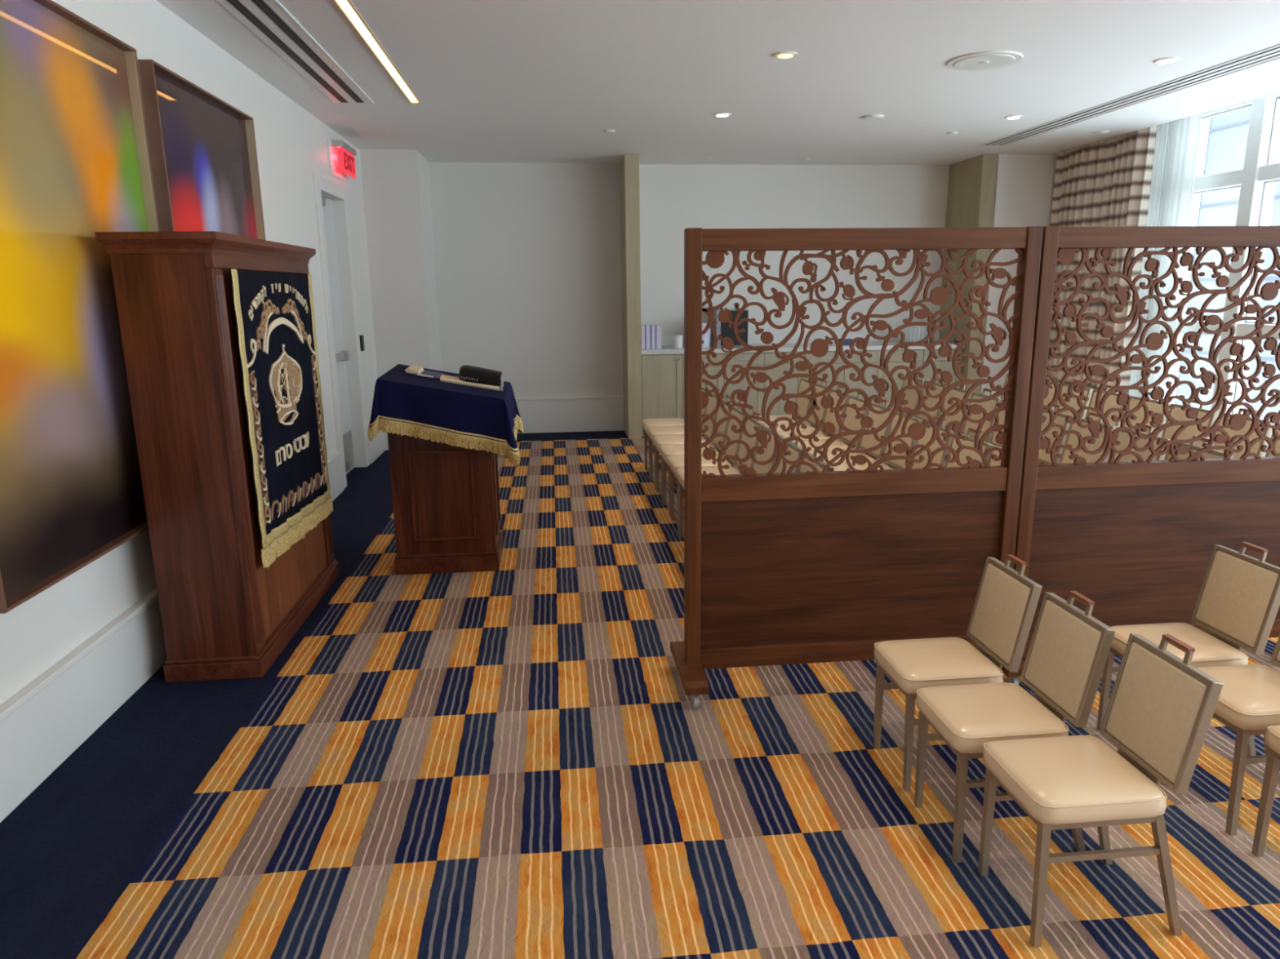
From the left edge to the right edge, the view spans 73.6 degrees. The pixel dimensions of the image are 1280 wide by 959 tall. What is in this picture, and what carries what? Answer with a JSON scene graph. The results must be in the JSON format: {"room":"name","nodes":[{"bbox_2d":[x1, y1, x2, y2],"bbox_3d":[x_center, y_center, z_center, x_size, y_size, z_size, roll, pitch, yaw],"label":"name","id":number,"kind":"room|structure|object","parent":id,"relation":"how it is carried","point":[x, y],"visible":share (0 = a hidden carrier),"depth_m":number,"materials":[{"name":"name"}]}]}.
{"room":"house of worship","nodes":[
{"label":"house of worship","id":0,"kind":"room"},
{"bbox_2d":[0,0,377,705],"bbox_3d":[-2.476,-0.544,3.225,0.330,3.240,15.400,-2,13,-6],"label":"wall","id":1,"kind":"structure","parent":0,"point":[40,632],"depth_m":4.94,"materials":[{"name":"paint"}]},
{"bbox_2d":[0,0,159,613],"bbox_3d":[-2.302,-0.778,3.469,0.070,2.185,1.600,-2,13,-6],"label":"framed picture","id":2,"kind":"object","parent":1,"relation":"attached to","point":[75,163],"visible":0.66,"depth_m":3.42,"materials":[{"name":"brown paper"}]},
{"bbox_2d":[0,451,344,822],"bbox_3d":[-2.102,1.215,1.923,0.047,0.362,12.040,-2,13,-6],"label":"baseboard","id":3,"kind":"structure","parent":1,"relation":"attached to","point":[42,725],"depth_m":3.41,"materials":[{"name":"paint"}]},
{"bbox_2d":[137,59,265,239],"bbox_3d":[-2.473,-1.138,5.112,0.070,2.180,1.460,-2,13,-6],"label":"framed picture","id":4,"kind":"object","parent":1,"relation":"attached to","point":[202,148],"visible":0.48,"depth_m":4.80,"materials":[{"name":"brown paper"}]},
{"bbox_2d":[311,173,369,488],"bbox_3d":[-2.872,-1.370,8.086,0.175,2.750,1.180,-2,13,-6],"label":"door","id":5,"kind":"structure","parent":1,"relation":"in","point":[331,198],"depth_m":8.35,"materials":[{"name":"paint"}]},
{"bbox_2d":[327,138,356,180],"bbox_3d":[-2.808,-3.013,8.111,0.115,0.305,0.660,-2,13,-6],"label":"exit sign","id":6,"kind":"object","parent":1,"relation":"attached to","point":[341,155],"visible":1,"depth_m":8.02,"materials":[{"name":"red plastic"}]},
{"bbox_2d":[359,335,364,351],"bbox_3d":[-2.865,-1.408,8.830,0.034,0.160,0.080,-2,13,-6],"label":"card reader","id":7,"kind":"object","parent":1,"relation":"attached to","point":[361,337],"visible":0.97,"depth_m":8.80,"materials":[{"name":"black plastic"}]},
{"bbox_2d":[367,428,385,464],"bbox_3d":[-2.876,-0.428,9.350,0.047,0.362,0.830,-2,13,-6],"label":"baseboard","id":8,"kind":"structure","parent":1,"relation":"attached to","point":[376,446],"depth_m":9.27,"materials":[{"name":"paint"}]},
{"bbox_2d":[359,149,623,398],"bbox_3d":[-1.528,-2.113,10.224,3.010,3.240,1.320,-2,13,-6],"label":"wall","id":9,"kind":"structure","parent":0,"point":[513,269],"depth_m":10.33,"materials":[{"name":"paint"}]},
{"bbox_2d":[384,395,623,450],"bbox_3d":[-1.556,-0.700,10.310,2.805,0.445,0.955,-2,13,-6],"label":"baseboard","id":10,"kind":"structure","parent":9,"relation":"attached to","point":[595,413],"depth_m":10.81,"materials":[{"name":"paint"}]},
{"bbox_2d":[619,153,642,439],"bbox_3d":[-0.108,-2.140,10.273,0.165,3.240,0.700,-2,13,-6],"label":"column","id":11,"kind":"structure","parent":9,"relation":"attached to","point":[629,162],"depth_m":9.99,"materials":[{"name":"brown wood"}]},
{"bbox_2d":[0,430,1279,958],"bbox_3d":[1.811,0.954,3.951,8.900,0.100,15.500,-2,13,-6],"label":"floor","id":12,"kind":"structure","parent":0,"point":[515,761],"depth_m":3.00,"materials":[{"name":"carpet"}]},
{"bbox_2d":[94,231,339,682],"bbox_3d":[-2.068,-0.208,4.510,0.474,2.015,1.562,-2,13,-6],"label":"cabinet","id":13,"kind":"object","parent":12,"relation":"on","point":[224,615],"visible":0.78,"depth_m":3.83,"materials":[{"name":"brown wood"}]},
{"bbox_2d":[229,268,333,568],"bbox_3d":[-1.859,-0.361,4.555,0.036,1.445,1.318,-2,13,-6],"label":"curtain","id":14,"kind":"object","parent":13,"relation":"hanging from","point":[274,316],"visible":1,"depth_m":4.41,"materials":[{"name":"fabric"}]},
{"bbox_2d":[386,432,503,575],"bbox_3d":[-1.226,-0.078,5.594,0.736,1.272,0.730,-2,13,-6],"label":"lectern","id":15,"kind":"object","parent":12,"relation":"on","point":[446,497],"visible":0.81,"depth_m":5.41,"materials":[{"name":"brown wood"}]},
{"bbox_2d":[368,364,523,466],"bbox_3d":[-1.217,-0.438,5.515,0.894,0.563,0.908,-2,13,-6],"label":"cloth","id":16,"kind":"object","parent":15,"relation":"on","point":[426,408],"visible":0.98,"depth_m":5.14,"materials":[{"name":"blue fabric"}]},
{"bbox_2d":[404,364,444,379],"bbox_3d":[-1.397,-0.697,5.544,0.215,0.075,0.247,-2,13,-6],"label":"book","id":17,"kind":"object","parent":16,"relation":"on","point":[414,370],"visible":0.96,"depth_m":5.50,"materials":[{"name":"white paper"}]},
{"bbox_2d":[440,364,503,391],"bbox_3d":[-1.076,-0.657,5.513,0.385,0.160,0.250,-2,13,-6],"label":"book","id":18,"kind":"object","parent":16,"relation":"on","point":[468,375],"visible":1,"depth_m":5.42,"materials":[{"name":"leather"}]},
{"bbox_2d":[641,354,682,436],"bbox_3d":[0.236,-1.077,10.635,0.499,1.000,0.724,-2,13,-6],"label":"base cabinet","id":19,"kind":"object","parent":12,"relation":"on","point":[661,374],"visible":0.6,"depth_m":10.29,"materials":[{"name":"brown wood"}]},
{"bbox_2d":[641,340,964,355],"bbox_3d":[1.966,-1.651,10.693,4.000,0.055,0.745,-2,13,-6],"label":"countertop","id":20,"kind":"structure","parent":19,"relation":"on","point":[871,345],"depth_m":10.39,"materials":[{"name":"stone"}]},
{"bbox_2d":[640,324,644,349],"bbox_3d":[0.029,-1.719,10.319,0.038,0.285,0.180,-2,13,-6],"label":"book","id":21,"kind":"object","parent":20,"relation":"on","point":[642,326],"visible":0.82,"depth_m":10.23,"materials":[{"name":"white paper"}]},
{"bbox_2d":[644,324,649,349],"bbox_3d":[0.088,-1.721,10.325,0.042,0.285,0.180,-2,13,-6],"label":"book","id":22,"kind":"object","parent":20,"relation":"on","point":[646,326],"visible":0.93,"depth_m":10.24,"materials":[{"name":"white paper"}]},
{"bbox_2d":[649,324,654,349],"bbox_3d":[0.151,-1.721,10.331,0.036,0.280,0.180,-2,13,-6],"label":"book","id":23,"kind":"object","parent":20,"relation":"on","point":[653,326],"visible":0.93,"depth_m":10.25,"materials":[{"name":"white paper"}]},
{"bbox_2d":[654,324,659,349],"bbox_3d":[0.206,-1.723,10.336,0.030,0.280,0.180,-2,13,-6],"label":"book","id":24,"kind":"object","parent":20,"relation":"on","point":[656,326],"visible":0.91,"depth_m":10.26,"materials":[{"name":"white paper"}]},
{"bbox_2d":[672,335,683,348],"bbox_3d":[0.462,-1.681,10.434,0.124,0.150,0.124,-2,13,-6],"label":"cup stack","id":25,"kind":"object","parent":20,"relation":"on","point":[677,340],"visible":1,"depth_m":10.39,"materials":[{"name":"paper"}]},
{"bbox_2d":[702,322,711,347],"bbox_3d":[0.759,-1.781,10.546,0.244,0.289,0.244,-2,13,-6],"label":"storage bin","id":26,"kind":"object","parent":20,"relation":"on","point":[705,337],"visible":0.3,"depth_m":10.47,"materials":[{"name":"plastic"}]},
{"bbox_2d":[711,309,748,346],"bbox_3d":[1.110,-1.884,10.632,0.400,0.445,0.360,-2,13,-6],"label":"appliance","id":27,"kind":"object","parent":20,"relation":"on","point":[721,328],"visible":0.48,"depth_m":10.46,"materials":[{"name":"grey metal"}]},
{"bbox_2d":[838,337,852,345],"bbox_3d":[2.557,-1.735,10.681,0.140,0.100,0.140,-2,13,-6],"label":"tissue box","id":28,"kind":"object","parent":20,"relation":"on","point":[846,341],"visible":0.39,"depth_m":10.62,"materials":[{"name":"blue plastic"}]},
{"bbox_2d":[898,324,928,342],"bbox_3d":[3.441,-1.828,10.763,0.280,0.225,0.240,-2,13,-6],"label":"rack","id":29,"kind":"object","parent":20,"relation":"on","point":[913,333],"visible":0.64,"depth_m":10.65,"materials":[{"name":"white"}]},
{"bbox_2d":[641,385,702,479],"bbox_3d":[0.304,-0.511,8.257,0.544,0.932,0.449,-2,13,-6],"label":"banquet chair","id":30,"kind":"object","parent":12,"relation":"on","point":[646,423],"visible":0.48,"depth_m":8.21,"materials":[{"name":"leather"}]},
{"bbox_2d":[647,382,709,489],"bbox_3d":[0.352,-0.409,7.796,0.544,0.932,0.449,-2,13,-6],"label":"banquet chair","id":31,"kind":"object","parent":12,"relation":"on","point":[652,431],"visible":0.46,"depth_m":7.73,"materials":[{"name":"leather"}]},
{"bbox_2d":[653,387,719,502],"bbox_3d":[0.401,-0.307,7.334,0.544,0.932,0.449,-2,13,-6],"label":"banquet chair","id":32,"kind":"object","parent":12,"relation":"on","point":[659,440],"visible":0.48,"depth_m":7.27,"materials":[{"name":"leather"}]},
{"bbox_2d":[659,394,735,517],"bbox_3d":[0.449,-0.205,6.873,0.544,0.932,0.449,-2,13,-6],"label":"banquet chair","id":33,"kind":"object","parent":12,"relation":"on","point":[666,450],"visible":0.43,"depth_m":6.82,"materials":[{"name":"leather"}]},
{"bbox_2d":[682,353,724,435],"bbox_3d":[0.732,-1.094,10.682,0.499,1.000,0.725,-2,13,-6],"label":"base cabinet","id":34,"kind":"object","parent":12,"relation":"on","point":[712,370],"visible":0.26,"depth_m":10.31,"materials":[{"name":"brown wood"}]},
{"bbox_2d":[667,401,745,533],"bbox_3d":[0.497,-0.103,6.412,0.544,0.932,0.449,-2,13,-6],"label":"banquet chair","id":35,"kind":"object","parent":12,"relation":"on","point":[674,462],"visible":0.42,"depth_m":6.34,"materials":[{"name":"leather"}]},
{"bbox_2d":[675,410,764,537],"bbox_3d":[0.545,-0.001,5.950,0.544,0.932,0.449,-2,13,-6],"label":"banquet chair","id":36,"kind":"object","parent":12,"relation":"on","point":[751,423],"visible":0.33,"depth_m":5.95,"materials":[{"name":"leather"}]},
{"bbox_2d":[723,352,764,415],"bbox_3d":[1.228,-1.111,10.730,0.499,1.000,0.725,-2,13,-6],"label":"base cabinet","id":37,"kind":"object","parent":12,"relation":"on","point":[755,398],"visible":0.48,"depth_m":10.37,"materials":[{"name":"brown wood"}]},
{"bbox_2d":[752,420,783,473],"bbox_3d":[0.593,0.101,5.489,0.544,0.932,0.449,-2,13,-6],"label":"banquet chair","id":38,"kind":"object","parent":12,"relation":"on","point":[768,452],"visible":0.09,"depth_m":5.41,"materials":[{"name":"beige metal"}]},
{"bbox_2d":[755,377,812,423],"bbox_3d":[1.389,-0.547,8.362,0.544,0.932,0.449,-2,13,-6],"label":"banquet chair","id":39,"kind":"object","parent":12,"relation":"on","point":[803,403],"visible":0.17,"depth_m":8.32,"materials":[{"name":"fabric"}]},
{"bbox_2d":[764,351,804,416],"bbox_3d":[1.724,-1.127,10.778,0.499,1.000,0.725,-2,13,-6],"label":"base cabinet","id":40,"kind":"object","parent":12,"relation":"on","point":[792,384],"visible":0.24,"depth_m":10.43,"materials":[{"name":"brown wood"}]},
{"bbox_2d":[773,432,802,473],"bbox_3d":[0.641,0.203,5.027,0.544,0.932,0.449,-2,13,-6],"label":"banquet chair","id":41,"kind":"object","parent":12,"relation":"on","point":[796,451],"visible":0.04,"depth_m":4.90,"materials":[{"name":"beige metal"}]},
{"bbox_2d":[764,380,833,431],"bbox_3d":[1.437,-0.445,7.901,0.544,0.932,0.449,-2,13,-6],"label":"banquet chair","id":42,"kind":"object","parent":12,"relation":"on","point":[820,413],"visible":0.29,"depth_m":7.82,"materials":[{"name":"fabric"}]},
{"bbox_2d":[777,385,849,439],"bbox_3d":[1.485,-0.343,7.439,0.544,0.932,0.449,-2,13,-6],"label":"banquet chair","id":43,"kind":"object","parent":12,"relation":"on","point":[829,417],"visible":0.31,"depth_m":7.40,"materials":[{"name":"beige metal"}]},
{"bbox_2d":[798,448,834,472],"bbox_3d":[0.689,0.305,4.566,0.544,0.932,0.449,-2,13,-6],"label":"banquet chair","id":44,"kind":"object","parent":12,"relation":"on","point":[820,465],"visible":0.04,"depth_m":4.51,"materials":[{"name":"leather"}]},
{"bbox_2d":[803,351,844,431],"bbox_3d":[2.221,-1.144,10.826,0.499,1.000,0.725,-2,13,-6],"label":"base cabinet","id":45,"kind":"object","parent":12,"relation":"on","point":[814,360],"visible":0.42,"depth_m":10.44,"materials":[{"name":"brown wood"}]},
{"bbox_2d":[791,391,868,451],"bbox_3d":[1.533,-0.241,6.978,0.544,0.932,0.449,-2,13,-6],"label":"banquet chair","id":46,"kind":"object","parent":12,"relation":"on","point":[850,422],"visible":0.3,"depth_m":6.93,"materials":[{"name":"beige metal"}]},
{"bbox_2d":[808,398,892,463],"bbox_3d":[1.581,-0.139,6.516,0.544,0.932,0.449,-2,13,-6],"label":"banquet chair","id":47,"kind":"object","parent":12,"relation":"on","point":[867,442],"visible":0.27,"depth_m":6.45,"materials":[{"name":"leather"}]},
{"bbox_2d":[670,226,1043,709],"bbox_3d":[0.916,-0.058,3.717,1.527,1.993,0.480,-2,13,-6],"label":"divider","id":48,"kind":"object","parent":12,"relation":"on","point":[781,568],"visible":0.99,"depth_m":3.71,"materials":[{"name":"brown wood"}]},
{"bbox_2d":[844,350,883,405],"bbox_3d":[2.717,-1.160,10.874,0.499,1.000,0.725,-2,13,-6],"label":"base cabinet","id":49,"kind":"object","parent":12,"relation":"on","point":[875,359],"visible":0.2,"depth_m":10.50,"materials":[{"name":"brown wood"}]},
{"bbox_2d":[831,406,922,471],"bbox_3d":[1.629,-0.037,6.055,0.544,0.932,0.449,-2,13,-6],"label":"banquet chair","id":50,"kind":"object","parent":12,"relation":"on","point":[895,464],"visible":0.18,"depth_m":6.02,"materials":[{"name":"beige metal"}]},
{"bbox_2d":[855,373,924,448],"bbox_3d":[2.453,-0.583,8.465,0.544,0.932,0.449,-2,13,-6],"label":"banquet chair","id":51,"kind":"object","parent":12,"relation":"on","point":[912,396],"visible":0.04,"depth_m":8.36,"materials":[{"name":"beige metal"}]},
{"bbox_2d":[881,349,924,409],"bbox_3d":[3.213,-1.177,10.922,0.499,1.000,0.725,-2,13,-6],"label":"base cabinet","id":52,"kind":"object","parent":12,"relation":"on","point":[895,359],"visible":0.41,"depth_m":10.54,"materials":[{"name":"brown wood"}]},
{"bbox_2d":[915,377,946,423],"bbox_3d":[2.501,-0.481,8.004,0.544,0.932,0.449,-2,13,-6],"label":"banquet chair","id":53,"kind":"object","parent":12,"relation":"on","point":[930,402],"visible":0.09,"depth_m":7.92,"materials":[{"name":"fabric"}]},
{"bbox_2d":[911,416,953,468],"bbox_3d":[1.677,0.065,5.594,0.544,0.932,0.449,-2,13,-6],"label":"banquet chair","id":54,"kind":"object","parent":12,"relation":"on","point":[939,458],"visible":0.08,"depth_m":5.52,"materials":[{"name":"leather"}]},
{"bbox_2d":[922,348,962,388],"bbox_3d":[3.709,-1.194,10.970,0.499,1.000,0.725,-2,13,-6],"label":"base cabinet","id":55,"kind":"object","parent":12,"relation":"on","point":[941,362],"visible":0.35,"depth_m":10.58,"materials":[{"name":"brown wood"}]},
{"bbox_2d":[939,384,972,432],"bbox_3d":[2.549,-0.379,7.542,0.544,0.932,0.449,-2,13,-6],"label":"banquet chair","id":56,"kind":"object","parent":12,"relation":"on","point":[959,393],"visible":0.02,"depth_m":7.49,"materials":[{"name":"beige metal"}]},
{"bbox_2d":[873,554,1042,791],"bbox_3d":[1.131,0.683,3.136,0.469,0.803,0.338,-2,13,-6],"label":"banquet chair","id":57,"kind":"object","parent":12,"relation":"on","point":[1006,600],"visible":0.91,"depth_m":3.06,"materials":[{"name":"leather"}]},
{"bbox_2d":[944,427,994,467],"bbox_3d":[1.725,0.167,5.132,0.544,0.932,0.449,-2,13,-6],"label":"banquet chair","id":58,"kind":"object","parent":12,"relation":"on","point":[970,442],"visible":0.06,"depth_m":5.08,"materials":[{"name":"beige metal"}]},
{"bbox_2d":[961,388,1001,443],"bbox_3d":[2.597,-0.277,7.081,0.544,0.932,0.449,-2,13,-6],"label":"banquet chair","id":59,"kind":"object","parent":12,"relation":"on","point":[991,405],"visible":0.15,"depth_m":7.01,"materials":[{"name":"beige metal"}]},
{"bbox_2d":[988,445,1002,466],"bbox_3d":[1.773,0.269,4.671,0.544,0.932,0.449,-2,13,-6],"label":"banquet chair","id":60,"kind":"object","parent":12,"relation":"on","point":[992,463],"visible":0.02,"depth_m":4.77,"materials":[{"name":"leather"}]},
{"bbox_2d":[989,399,1005,447],"bbox_3d":[2.645,-0.175,6.620,0.544,0.932,0.449,-2,13,-6],"label":"banquet chair","id":61,"kind":"object","parent":12,"relation":"on","point":[1001,415],"visible":0.02,"depth_m":6.74,"materials":[{"name":"leather"}]},
{"bbox_2d":[914,591,1115,862],"bbox_3d":[1.171,0.767,2.757,0.469,0.803,0.338,-2,13,-6],"label":"banquet chair","id":62,"kind":"object","parent":12,"relation":"on","point":[1068,652],"visible":0.92,"depth_m":2.69,"materials":[{"name":"leather"}]},
{"bbox_2d":[1043,376,1059,410],"bbox_3d":[3.576,-0.517,8.108,0.544,0.932,0.449,-2,13,-6],"label":"banquet chair","id":63,"kind":"object","parent":12,"relation":"on","point":[1048,399],"visible":0.02,"depth_m":7.92,"materials":[{"name":"fabric"}]},
{"bbox_2d":[1038,403,1072,463],"bbox_3d":[2.693,-0.073,6.158,0.544,0.932,0.449,-2,13,-6],"label":"banquet chair","id":64,"kind":"object","parent":12,"relation":"on","point":[1060,418],"visible":0.02,"depth_m":6.02,"materials":[{"name":"beige metal"}]},
{"bbox_2d":[1053,379,1093,418],"bbox_3d":[3.624,-0.415,7.646,0.544,0.932,0.449,-2,13,-6],"label":"banquet chair","id":65,"kind":"object","parent":12,"relation":"on","point":[1073,402],"visible":0.09,"depth_m":7.54,"materials":[{"name":"fabric"}]},
{"bbox_2d":[1058,412,1116,463],"bbox_3d":[2.742,0.029,5.697,0.544,0.932,0.449,-2,13,-6],"label":"banquet chair","id":66,"kind":"object","parent":12,"relation":"on","point":[1072,439],"visible":0.07,"depth_m":5.68,"materials":[{"name":"beige metal"}]},
{"bbox_2d":[977,633,1223,947],"bbox_3d":[1.257,0.843,2.412,0.469,0.803,0.338,-2,13,-6],"label":"banquet chair","id":67,"kind":"object","parent":12,"relation":"on","point":[1161,708],"visible":1,"depth_m":2.33,"materials":[{"name":"beige leather"}]},
{"bbox_2d":[1084,385,1124,426],"bbox_3d":[3.672,-0.313,7.185,0.544,0.932,0.449,-2,13,-6],"label":"banquet chair","id":68,"kind":"object","parent":12,"relation":"on","point":[1111,402],"visible":0.03,"depth_m":7.10,"materials":[{"name":"beige metal"}]},
{"bbox_2d":[1106,422,1169,462],"bbox_3d":[2.790,0.132,5.235,0.544,0.932,0.449,-2,13,-6],"label":"banquet chair","id":69,"kind":"object","parent":12,"relation":"on","point":[1123,437],"visible":0.05,"depth_m":5.18,"materials":[{"name":"leather"}]},
{"bbox_2d":[1013,226,1279,660],"bbox_3d":[2.444,-0.109,3.865,1.527,1.993,0.480,-2,13,-6],"label":"divider","id":70,"kind":"object","parent":12,"relation":"on","point":[1137,540],"visible":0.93,"depth_m":3.82,"materials":[{"name":"brown wood"}]},
{"bbox_2d":[1124,391,1171,436],"bbox_3d":[3.720,-0.211,6.723,0.544,0.932,0.449,-2,13,-6],"label":"banquet chair","id":71,"kind":"object","parent":12,"relation":"on","point":[1153,405],"visible":0.05,"depth_m":6.66,"materials":[{"name":"leather"}]},
{"bbox_2d":[1096,542,1279,764],"bbox_3d":[2.069,0.647,3.251,0.469,0.803,0.338,-2,13,-6],"label":"banquet chair","id":72,"kind":"object","parent":12,"relation":"on","point":[1237,603],"visible":0.64,"depth_m":3.21,"materials":[{"name":"leather"}]},
{"bbox_2d":[1160,400,1218,447],"bbox_3d":[3.768,-0.109,6.262,0.544,0.932,0.449,-2,13,-6],"label":"banquet chair","id":73,"kind":"object","parent":12,"relation":"on","point":[1176,413],"visible":0.1,"depth_m":6.21,"materials":[{"name":"beige metal"}]},
{"bbox_2d":[1164,435,1233,460],"bbox_3d":[2.838,0.234,4.774,0.544,0.932,0.449,-2,13,-6],"label":"banquet chair","id":74,"kind":"object","parent":12,"relation":"on","point":[1212,454],"visible":0.05,"depth_m":4.70,"materials":[{"name":"beige metal"}]},
{"bbox_2d":[1196,634,1279,835],"bbox_3d":[2.108,0.731,2.873,0.469,0.803,0.338,-2,13,-6],"label":"banquet chair","id":75,"kind":"object","parent":12,"relation":"on","point":[1248,703],"visible":0.65,"depth_m":2.77,"materials":[{"name":"leather"}]},
{"bbox_2d":[1213,408,1274,457],"bbox_3d":[3.816,-0.006,5.801,0.544,0.932,0.449,-2,13,-6],"label":"banquet chair","id":76,"kind":"object","parent":12,"relation":"on","point":[1255,449],"visible":0.02,"depth_m":5.70,"materials":[{"name":"beige metal"}]},
{"bbox_2d":[1251,724,1279,857],"bbox_3d":[2.149,0.817,2.484,0.469,0.803,0.338,-2,13,-6],"label":"banquet chair","id":77,"kind":"object","parent":12,"relation":"on","point":[1271,778],"visible":1,"depth_m":2.63,"materials":[{"name":"beige metal"}]},
{"bbox_2d":[1264,422,1279,457],"bbox_3d":[3.864,0.096,5.339,0.544,0.932,0.449,-2,13,-6],"label":"banquet chair","id":78,"kind":"object","parent":12,"relation":"on","point":[1277,443],"visible":0.02,"depth_m":5.45,"materials":[{"name":"leather"}]},
{"bbox_2d":[156,0,1279,164],"bbox_3d":[1.820,-2.430,3.204,9.000,0.350,15.500,-2,13,-6],"label":"ceiling","id":79,"kind":"structure","parent":0,"point":[493,81],"depth_m":6.02,"materials":[{"name":"paint"}]},
{"bbox_2d":[216,0,373,103],"bbox_3d":[-1.704,-1.787,1.332,0.306,0.011,11.300,-2,13,-6],"label":"ceiling air slot","id":80,"kind":"object","parent":79,"relation":"attached to","point":[268,20],"visible":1,"depth_m":5.22,"materials":[{"name":"white plastic"}]},
{"bbox_2d":[332,0,421,103],"bbox_3d":[-1.222,-1.799,1.364,0.086,0.012,11.270,-2,13,-6],"label":"ceiling light strip","id":81,"kind":"object","parent":79,"relation":"attached to","point":[348,9],"visible":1,"depth_m":5.25,"materials":[{"name":"white"}]},
{"bbox_2d":[713,112,730,117],"bbox_3d":[0.719,-3.181,7.473,0.150,0.012,0.150,-2,13,-6],"label":"recessed light","id":82,"kind":"object","parent":79,"relation":"in","point":[719,114],"visible":1,"depth_m":7.44,"materials":[{"name":"white plastic"}]},
{"bbox_2d":[773,51,796,58],"bbox_3d":[0.947,-2.759,5.572,0.150,0.015,0.150,-2,13,-6],"label":"recessed light","id":83,"kind":"object","parent":79,"relation":"in","point":[783,55],"visible":1,"depth_m":5.55,"materials":[{"name":"white plastic"}]},
{"bbox_2d":[861,115,884,120],"bbox_3d":[2.081,-3.235,7.654,0.200,0.017,0.200,-2,13,-6],"label":"cover plate","id":84,"kind":"object","parent":79,"relation":"attached to","point":[868,117],"visible":1,"depth_m":7.62,"materials":[{"name":"white plastic"}]},
{"bbox_2d":[946,50,1022,70],"bbox_3d":[2.322,-2.818,5.775,0.480,0.020,0.480,-2,13,-6],"label":"ceiling vent","id":85,"kind":"object","parent":79,"relation":"attached to","point":[982,60],"visible":1,"depth_m":5.73,"materials":[{"name":"white plastic"}]},
{"bbox_2d":[954,54,1014,69],"bbox_3d":[2.322,-2.814,5.776,0.380,0.011,0.380,-2,13,-6],"label":"grille","id":86,"kind":"object","parent":85,"relation":"attached to","point":[965,61],"depth_m":5.75,"materials":[{"name":"white plastic"}]},
{"bbox_2d":[1004,115,1022,119],"bbox_3d":[3.375,-3.270,7.730,0.150,0.012,0.150,-2,13,-6],"label":"recessed light","id":87,"kind":"object","parent":79,"relation":"in","point":[1013,117],"visible":1,"depth_m":7.70,"materials":[{"name":"white plastic"}]},
{"bbox_2d":[1092,130,1110,134],"bbox_3d":[4.614,-3.468,8.567,0.160,0.017,0.160,-2,13,-6],"label":"cover plate","id":88,"kind":"object","parent":79,"relation":"attached to","point":[1102,132],"visible":1,"depth_m":8.53,"materials":[{"name":"white plastic"}]},
{"bbox_2d":[1045,124,1157,394],"bbox_3d":[4.955,-2.125,9.520,0.194,3.380,1.580,-2,13,-6],"label":"curtain","id":89,"kind":"object","parent":79,"relation":"hanging from","point":[1104,183],"visible":0.44,"depth_m":9.19,"materials":[{"name":"fabric"}]},
{"bbox_2d":[981,44,1279,146],"bbox_3d":[4.486,-2.201,2.863,0.263,0.011,13.200,-2,13,-6],"label":"ceiling air slot","id":90,"kind":"object","parent":79,"relation":"attached to","point":[1273,53],"visible":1,"depth_m":6.76,"materials":[{"name":"white plastic"}]},
{"bbox_2d":[1128,112,1202,400],"bbox_3d":[5.250,-1.949,8.665,0.092,3.400,0.645,-2,13,-6],"label":"sheer curtain","id":91,"kind":"object","parent":79,"relation":"hanging from","point":[1177,141],"visible":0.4,"depth_m":8.48,"materials":[{"name":"fabric"}]},
{"bbox_2d":[1153,57,1179,64],"bbox_3d":[3.583,-2.849,5.827,0.150,0.012,0.150,-2,13,-6],"label":"recessed light","id":92,"kind":"object","parent":79,"relation":"in","point":[1170,60],"visible":1,"depth_m":5.80,"materials":[{"name":"white plastic"}]},
{"bbox_2d":[639,152,1057,398],"bbox_3d":[2.727,-2.368,10.683,5.560,3.440,1.180,-2,13,-6],"label":"wall","id":93,"kind":"structure","parent":0,"point":[674,198],"depth_m":10.70,"materials":[{"name":"paint"}]},
{"bbox_2d":[661,331,939,346],"bbox_3d":[1.928,-1.813,11.029,4.000,0.115,0.025,-2,13,-6],"label":"trim","id":94,"kind":"structure","parent":93,"relation":"attached to","point":[752,339],"depth_m":11.03,"materials":[{"name":"paint"}]},
{"bbox_2d":[938,154,997,393],"bbox_3d":[4.044,-2.287,10.709,0.180,3.240,0.870,-2,13,-6],"label":"column","id":95,"kind":"structure","parent":93,"relation":"attached to","point":[971,184],"depth_m":10.39,"materials":[{"name":"brown wood"}]},
{"bbox_3d":[6.122,-0.801,3.456,0.300,3.440,14.220,-2,13,-6],"label":"wall","id":96,"kind":"structure","parent":0,"visible":0},
{"bbox_2d":[1169,117,1210,404],"bbox_3d":[5.475,-2.033,8.892,0.200,3.380,0.400,-2,13,-6],"label":"window","id":97,"kind":"structure","parent":96,"relation":"in","point":[1206,122],"depth_m":8.55,"materials":[{"name":"grey metal"}]},
{"bbox_2d":[1168,94,1279,415],"bbox_3d":[5.541,-1.893,8.260,0.200,3.380,0.900,-2,13,-6],"label":"window","id":98,"kind":"structure","parent":96,"relation":"in","point":[1262,112],"depth_m":7.79,"materials":[{"name":"grey metal"}]},
{"bbox_2d":[1231,92,1279,414],"bbox_3d":[5.632,-1.700,7.386,0.200,3.380,0.900,-2,13,-6],"label":"window","id":99,"kind":"structure","parent":96,"relation":"in","point":[1269,173],"depth_m":7.58,"materials":[{"name":"grey metal"}]},
{"label":"outside","id":100,"kind":"structure","parent":0,"visible":0},
{"bbox_2d":[1174,106,1279,457],"bbox_3d":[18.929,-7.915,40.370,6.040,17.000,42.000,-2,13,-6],"label":"window pane","id":101,"kind":"structure","parent":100,"point":[1228,133],"depth_m":25.48,"materials":[{"name":"glass"}]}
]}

